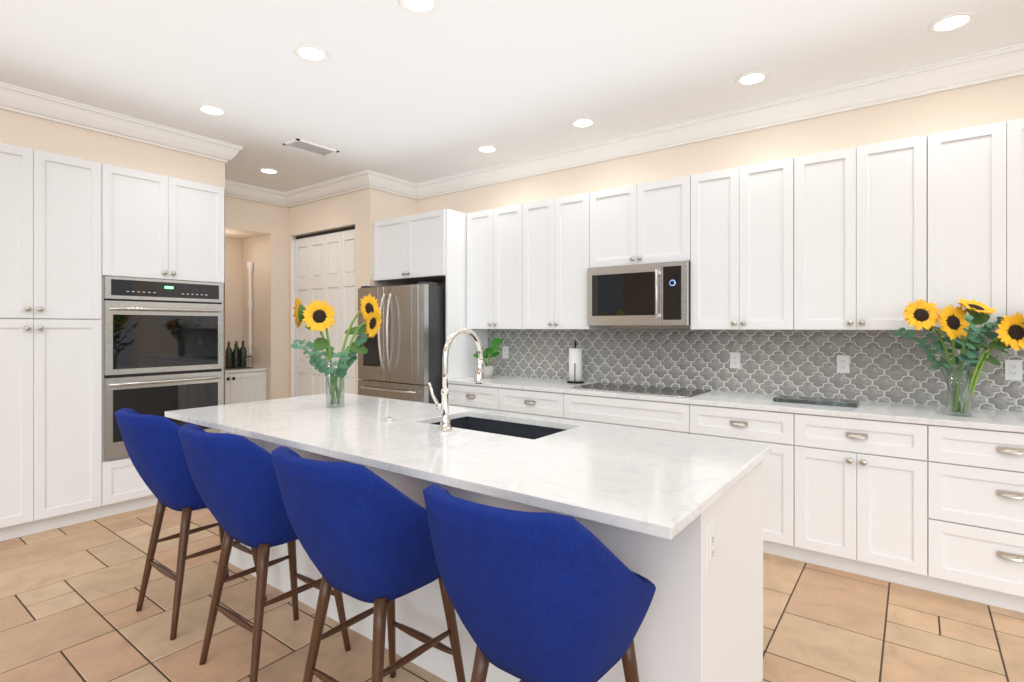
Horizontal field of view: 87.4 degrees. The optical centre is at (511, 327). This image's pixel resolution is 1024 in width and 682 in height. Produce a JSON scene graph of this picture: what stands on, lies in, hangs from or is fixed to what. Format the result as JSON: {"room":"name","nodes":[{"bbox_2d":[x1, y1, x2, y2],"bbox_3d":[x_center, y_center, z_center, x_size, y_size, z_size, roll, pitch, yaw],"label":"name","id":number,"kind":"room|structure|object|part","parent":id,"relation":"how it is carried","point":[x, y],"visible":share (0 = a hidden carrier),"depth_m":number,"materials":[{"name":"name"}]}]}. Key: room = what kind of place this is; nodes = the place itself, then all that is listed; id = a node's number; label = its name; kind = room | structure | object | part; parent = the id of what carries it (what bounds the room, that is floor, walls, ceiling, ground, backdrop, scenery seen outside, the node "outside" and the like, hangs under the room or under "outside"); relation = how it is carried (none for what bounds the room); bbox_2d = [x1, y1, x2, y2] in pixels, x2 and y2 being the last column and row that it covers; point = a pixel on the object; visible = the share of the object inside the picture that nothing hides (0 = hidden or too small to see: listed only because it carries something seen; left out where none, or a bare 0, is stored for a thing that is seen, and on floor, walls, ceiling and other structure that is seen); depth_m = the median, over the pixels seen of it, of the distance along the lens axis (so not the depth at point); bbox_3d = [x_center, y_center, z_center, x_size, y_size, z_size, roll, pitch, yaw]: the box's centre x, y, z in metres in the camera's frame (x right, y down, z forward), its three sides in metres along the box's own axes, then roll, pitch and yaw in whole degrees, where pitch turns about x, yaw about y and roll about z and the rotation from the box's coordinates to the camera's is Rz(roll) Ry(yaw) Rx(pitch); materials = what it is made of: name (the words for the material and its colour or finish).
{"room":"kitchen","nodes":[
{"label":"kitchen","id":0,"kind":"room"},
{"bbox_2d":[0,505,1023,681],"bbox_3d":[-0.199,1.388,-1.758,15.710,0.004,11.310,0,0,37],"label":"floor","id":1,"kind":"structure","parent":0,"point":[69,595],"depth_m":2.49,"materials":[{"name":"brown tile"}]},
{"bbox_2d":[0,143,223,540],"bbox_3d":[-3.582,0.102,3.459,0.696,2.575,3.105,0,0,37],"label":"tall cabinet","id":2,"kind":"object","parent":1,"relation":"on","point":[111,289],"visible":1,"depth_m":3.81,"materials":[{"name":"white paint"}]},
{"bbox_2d":[81,275,223,460],"bbox_3d":[-2.867,0.295,4.327,0.596,1.334,0.823,0,0,37],"label":"double wall oven","id":3,"kind":"object","parent":2,"relation":"in","point":[162,337],"depth_m":4.12,"materials":[{"name":"grey metal"}]},
{"bbox_2d":[114,408,266,639],"bbox_3d":[-1.579,0.886,2.626,0.490,1.010,0.581,0,0,37],"label":"bar stool","id":4,"kind":"object","parent":1,"relation":"on","point":[154,448],"visible":0.65,"depth_m":2.42,"materials":[{"name":"blue fabric"}]},
{"bbox_2d":[225,262,266,404],"bbox_3d":[-3.309,0.305,6.040,0.609,2.170,0.834,0,0,37],"label":"wet bar","id":5,"kind":"object","parent":1,"relation":"on","point":[244,382],"visible":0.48,"depth_m":6.09,"materials":[{"name":"white paint"}]},
{"bbox_2d":[177,423,350,681],"bbox_3d":[-1.028,0.886,2.211,0.490,1.010,0.581,0,0,37],"label":"bar stool","id":6,"kind":"object","parent":1,"relation":"on","point":[234,478],"visible":0.71,"depth_m":2.02,"materials":[{"name":"blue fabric"}]},
{"bbox_2d":[271,446,465,681],"bbox_3d":[-0.476,0.886,1.796,0.490,1.010,0.581,0,0,37],"label":"bar stool","id":7,"kind":"object","parent":1,"relation":"on","point":[362,533],"visible":0.81,"depth_m":1.61,"materials":[{"name":"blue fabric"}]},
{"bbox_2d":[358,282,445,403],"bbox_3d":[-0.926,0.491,5.289,0.934,1.797,0.898,0,0,37],"label":"refrigerator","id":8,"kind":"object","parent":1,"relation":"on","point":[401,359],"visible":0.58,"depth_m":4.89,"materials":[{"name":"grey metal"}]},
{"bbox_2d":[448,382,488,409],"bbox_3d":[-0.148,0.946,4.880,0.688,0.889,0.624,0,0,37],"label":"base cabinet","id":9,"kind":"object","parent":1,"relation":"on","point":[462,394],"depth_m":4.66,"materials":[{"name":"white paint"}]},
{"bbox_2d":[221,432,762,681],"bbox_3d":[-0.365,0.945,2.688,2.868,0.889,0.809,0,0,37],"label":"kitchen island","id":10,"kind":"object","parent":1,"relation":"on","point":[703,620],"depth_m":1.76,"materials":[{"name":"white paint"}]},
{"bbox_2d":[165,392,771,543],"bbox_3d":[-0.450,0.485,2.578,2.903,0.030,1.120,0,0,37],"label":"island countertop","id":11,"kind":"structure","parent":10,"relation":"on","point":[645,482],"depth_m":1.98,"materials":[{"name":"white stone"}]},
{"bbox_2d":[291,293,381,407],"bbox_3d":[-1.060,0.130,3.151,0.557,0.678,0.572,0,0,37],"label":"bouquet","id":12,"kind":"object","parent":11,"relation":"on","point":[318,315],"visible":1,"depth_m":3.13,"materials":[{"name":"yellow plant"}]},
{"bbox_2d":[425,328,482,431],"bbox_3d":[-0.257,0.235,2.561,0.106,0.467,0.304,0,0,37],"label":"faucet","id":13,"kind":"object","parent":11,"relation":"on","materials":[{"name":"silver metal"}]},
{"bbox_2d":[425,412,564,435],"bbox_3d":[-0.080,0.610,2.631,0.769,0.244,0.439,0,0,37],"label":"sink","id":14,"kind":"object","parent":11,"relation":"in","point":[486,423],"depth_m":2.84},
{"bbox_2d":[706,520,715,572],"bbox_3d":[0.584,0.640,1.569,0.008,0.125,0.078,0,0,37],"label":"outlet","id":15,"kind":"object","parent":10,"relation":"attached to","point":[710,524],"depth_m":1.56,"materials":[{"name":"white plastic"}]},
{"bbox_2d":[489,386,552,417],"bbox_3d":[0.330,0.946,4.521,0.747,0.889,0.624,0,0,37],"label":"base cabinet","id":16,"kind":"object","parent":1,"relation":"on","point":[508,399],"depth_m":4.33,"materials":[{"name":"white paint"}]},
{"bbox_2d":[423,484,655,681],"bbox_3d":[0.075,0.886,1.382,0.490,1.010,0.581,0,0,37],"label":"bar stool","id":17,"kind":"object","parent":1,"relation":"on","point":[542,597],"visible":1,"depth_m":1.17,"materials":[{"name":"blue fabric"}]},
{"bbox_2d":[553,390,676,432],"bbox_3d":[0.965,0.946,4.043,1.080,0.889,0.624,0,0,37],"label":"base cabinet","id":18,"kind":"object","parent":1,"relation":"on","point":[656,414],"depth_m":3.82,"materials":[{"name":"white paint"}]},
{"bbox_2d":[677,402,780,555],"bbox_3d":[1.594,0.946,3.571,0.732,0.889,0.624,0,0,37],"label":"base cabinet","id":19,"kind":"object","parent":1,"relation":"on","point":[741,423],"depth_m":3.27,"materials":[{"name":"white paint"}]},
{"bbox_2d":[781,410,908,585],"bbox_3d":[2.063,0.946,3.218,0.678,0.889,0.624,0,0,37],"label":"base cabinet","id":20,"kind":"object","parent":1,"relation":"on","point":[845,477],"depth_m":2.99,"materials":[{"name":"white paint"}]},
{"bbox_2d":[909,422,1023,612],"bbox_3d":[2.588,0.946,2.823,0.755,0.889,0.624,0,0,37],"label":"base cabinet","id":21,"kind":"object","parent":1,"relation":"on","point":[966,483],"depth_m":2.68,"materials":[{"name":"white paint"}]},
{"bbox_2d":[448,374,1023,429],"bbox_3d":[1.467,0.485,3.661,4.734,0.030,0.636,0,0,37],"label":"countertop","id":22,"kind":"structure","parent":21,"relation":"on","point":[911,411],"depth_m":3.23,"materials":[{"name":"white stone"}]},
{"bbox_2d":[473,338,503,378],"bbox_3d":[-0.226,0.283,4.939,0.232,0.371,0.233,0,0,37],"label":"potted plant","id":23,"kind":"object","parent":22,"relation":"on","point":[488,368],"visible":0.85,"depth_m":4.93,"materials":[{"name":"green plant"}]},
{"bbox_2d":[567,341,583,383],"bbox_3d":[0.540,0.290,4.554,0.150,0.357,0.150,0,0,37],"label":"paper towel holder","id":24,"kind":"object","parent":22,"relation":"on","point":[575,365],"visible":1,"depth_m":4.51,"materials":[{"name":"white paper"}]},
{"bbox_2d":[569,382,708,397],"bbox_3d":[0.963,0.466,4.058,0.924,0.008,0.505,0,0,37],"label":"cooktop","id":25,"kind":"object","parent":22,"relation":"in","point":[621,387],"depth_m":4.06,"materials":[{"name":"black glass"}]},
{"bbox_3d":[0.963,0.466,4.058,0.924,0.008,0.505,0,0,37],"label":"cooktop glass","id":26,"kind":"part","parent":22,"relation":"part of","materials":[{"name":"black glass"}]},
{"bbox_2d":[773,395,859,407],"bbox_3d":[1.893,0.458,3.343,0.450,0.022,0.180,0,0,37],"label":"serving tray","id":27,"kind":"object","parent":22,"relation":"on","point":[820,401],"visible":0.98,"depth_m":3.29,"materials":[{"name":"grey metal"}]},
{"bbox_2d":[893,297,1023,416],"bbox_3d":[2.371,0.153,2.754,0.679,0.631,0.294,0,0,37],"label":"bouquet","id":28,"kind":"object","parent":22,"relation":"on","point":[953,322],"visible":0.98,"depth_m":2.81,"materials":[{"name":"green plant"}]},
{"bbox_2d":[0,75,1023,409],"bbox_3d":[-0.731,-0.085,1.507,10.180,2.950,6.730,0,0,37],"label":"wall","id":29,"kind":"structure","parent":0,"point":[260,235],"depth_m":4.54,"materials":[{"name":"beige paint"}]},
{"bbox_2d":[0,82,242,162],"bbox_3d":[-3.834,-1.490,2.699,0.105,0.139,4.905,0,0,37],"label":"crown molding","id":30,"kind":"structure","parent":29,"relation":"attached to","point":[13,98],"depth_m":3.89,"materials":[{"name":"white"}]},
{"bbox_2d":[225,180,283,205],"bbox_3d":[-3.016,-1.490,5.752,0.105,0.139,1.170,0,0,37],"label":"crown molding","id":31,"kind":"structure","parent":29,"relation":"attached to","point":[234,189],"depth_m":5.94,"materials":[{"name":"white wood"}]},
{"bbox_2d":[295,226,354,396],"bbox_3d":[-2.089,0.151,5.984,1.202,2.454,0.065,0,0,37],"label":"bifold door","id":32,"kind":"structure","parent":29,"relation":"in","point":[325,265],"depth_m":5.98,"materials":[{"name":"white wood"}]},
{"bbox_2d":[284,170,379,206],"bbox_3d":[-2.031,-1.490,5.814,1.605,0.139,0.105,0,0,37],"label":"crown molding","id":33,"kind":"structure","parent":29,"relation":"attached to","point":[365,179],"depth_m":5.71,"materials":[{"name":"white wood"}]},
{"bbox_2d":[376,173,415,197],"bbox_3d":[-1.240,-1.490,5.618,0.105,0.139,0.510,0,0,37],"label":"crown molding","id":34,"kind":"structure","parent":29,"relation":"attached to","point":[390,184],"depth_m":5.64,"materials":[{"name":"white wood"}]},
{"bbox_2d":[373,209,464,285],"bbox_3d":[-0.834,-0.778,5.409,0.998,0.605,0.606,0,0,37],"label":"upper cabinet","id":35,"kind":"object","parent":29,"relation":"attached to","point":[427,246],"depth_m":5.07,"materials":[{"name":"white paint"}]},
{"bbox_2d":[461,205,512,329],"bbox_3d":[-0.049,-0.532,4.982,0.724,1.095,0.346,0,0,37],"label":"upper cabinet","id":36,"kind":"object","parent":29,"relation":"attached to","point":[487,284],"depth_m":4.89,"materials":[{"name":"white paint"}]},
{"bbox_2d":[513,191,616,329],"bbox_3d":[0.457,-0.532,4.602,0.778,1.095,0.346,0,0,37],"label":"upper cabinet","id":37,"kind":"object","parent":29,"relation":"attached to","point":[553,238],"depth_m":4.47,"materials":[{"name":"white paint"}]},
{"bbox_2d":[585,250,704,325],"bbox_3d":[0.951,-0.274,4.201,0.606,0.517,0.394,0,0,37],"label":"microwave","id":38,"kind":"object","parent":29,"relation":"attached to","point":[621,289],"depth_m":4.06,"materials":[{"name":"grey metal"}]},
{"bbox_2d":[657,250,692,325],"bbox_3d":[1.269,-0.274,3.961,0.190,0.517,0.394,0,0,37],"label":"control panel","id":39,"kind":"object","parent":38,"relation":"attached to","point":[674,267],"depth_m":3.81,"materials":[{"name":"black glass"}]},
{"bbox_2d":[597,175,692,257],"bbox_3d":[1.041,-0.776,4.162,0.803,0.608,0.346,0,0,37],"label":"upper cabinet","id":40,"kind":"object","parent":29,"relation":"attached to","point":[642,218],"depth_m":3.99,"materials":[{"name":"white paint"}]},
{"bbox_2d":[413,42,1023,199],"bbox_3d":[2.122,-1.490,3.504,8.019,0.139,0.105,0,0,37],"label":"crown molding","id":41,"kind":"structure","parent":29,"relation":"attached to","point":[987,66],"depth_m":3.74,"materials":[{"name":"white"}]},
{"bbox_2d":[691,159,780,333],"bbox_3d":[1.625,-0.532,3.724,0.774,1.095,0.346,0,0,37],"label":"upper cabinet","id":42,"kind":"object","parent":29,"relation":"attached to","point":[737,210],"depth_m":3.59,"materials":[{"name":"white paint"}]},
{"bbox_2d":[781,138,908,333],"bbox_3d":[2.153,-0.532,3.327,0.786,1.095,0.346,0,0,37],"label":"upper cabinet","id":43,"kind":"object","parent":29,"relation":"attached to","point":[805,276],"depth_m":3.22,"materials":[{"name":"white paint"}]},
{"bbox_3d":[1.657,0.242,3.913,4.733,0.453,0.008,0,0,37],"label":"backsplash grout panel","id":44,"kind":"part","parent":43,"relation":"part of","materials":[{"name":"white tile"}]},
{"bbox_2d":[909,118,1023,333],"bbox_3d":[2.681,-0.532,2.930,0.774,1.095,0.346,0,0,37],"label":"upper cabinet","id":45,"kind":"object","parent":29,"relation":"attached to","point":[966,185],"depth_m":2.89,"materials":[{"name":"white paint"}]},
{"bbox_2d":[0,0,1023,191],"bbox_3d":[-0.747,-1.560,1.519,10.220,0.001,6.730,0,0,37],"label":"ceiling","id":46,"kind":"structure","parent":0,"point":[395,89],"depth_m":3.17,"materials":[{"name":"white paint"}]},
{"bbox_2d":[196,105,226,115],"bbox_3d":[-2.148,-1.556,3.835,0.200,0.007,0.194,0,0,37],"label":"recessed light","id":47,"kind":"object","parent":46,"relation":"in","point":[212,110],"depth_m":3.84,"materials":[{"name":"white plastic"}]},
{"bbox_2d":[258,168,279,173],"bbox_3d":[-2.414,-1.556,5.320,0.195,0.007,0.191,0,0,37],"label":"recessed light","id":48,"kind":"object","parent":46,"relation":"in","point":[264,170],"depth_m":5.33,"materials":[{"name":"white plastic"}]},
{"bbox_2d":[283,138,338,156],"bbox_3d":[-1.737,-1.556,4.646,0.220,0.008,0.400,0,0,37],"label":"ceiling vent","id":49,"kind":"object","parent":46,"relation":"in","point":[309,147],"visible":0.98,"depth_m":4.63,"materials":[{"name":"white metal"}]},
{"bbox_2d":[293,44,329,61],"bbox_3d":[-1.135,-1.556,3.037,0.197,0.007,0.195,0,0,37],"label":"recessed light","id":50,"kind":"object","parent":46,"relation":"in","point":[312,53],"depth_m":3.04,"materials":[{"name":"white plastic"}]},
{"bbox_2d":[398,0,438,14],"bbox_3d":[-0.443,-1.556,2.577,0.182,0.007,0.169,0,0,37],"label":"recessed light","id":51,"kind":"object","parent":46,"relation":"in","point":[419,7],"depth_m":2.59,"materials":[{"name":"white plastic"}]},
{"bbox_2d":[476,145,497,152],"bbox_3d":[-0.217,-1.556,4.669,0.195,0.007,0.200,0,0,37],"label":"recessed light","id":52,"kind":"object","parent":46,"relation":"in","point":[484,148],"depth_m":4.67,"materials":[{"name":"white plastic"}]},
{"bbox_2d":[570,118,595,127],"bbox_3d":[0.542,-1.556,4.071,0.192,0.007,0.195,0,0,37],"label":"recessed light","id":53,"kind":"object","parent":46,"relation":"in","point":[581,122],"depth_m":4.08,"materials":[{"name":"white plastic"}]},
{"bbox_2d":[735,71,768,85],"bbox_3d":[1.498,-1.556,3.346,0.191,0.007,0.200,0,0,37],"label":"recessed light","id":54,"kind":"object","parent":46,"relation":"in","point":[756,77],"depth_m":3.35,"materials":[{"name":"white plastic"}]},
{"bbox_2d":[927,11,976,33],"bbox_3d":[2.240,-1.556,2.731,0.193,0.007,0.199,0,0,37],"label":"recessed light","id":55,"kind":"object","parent":46,"relation":"in","point":[944,24],"depth_m":2.73,"materials":[{"name":"white plastic"}]}
]}

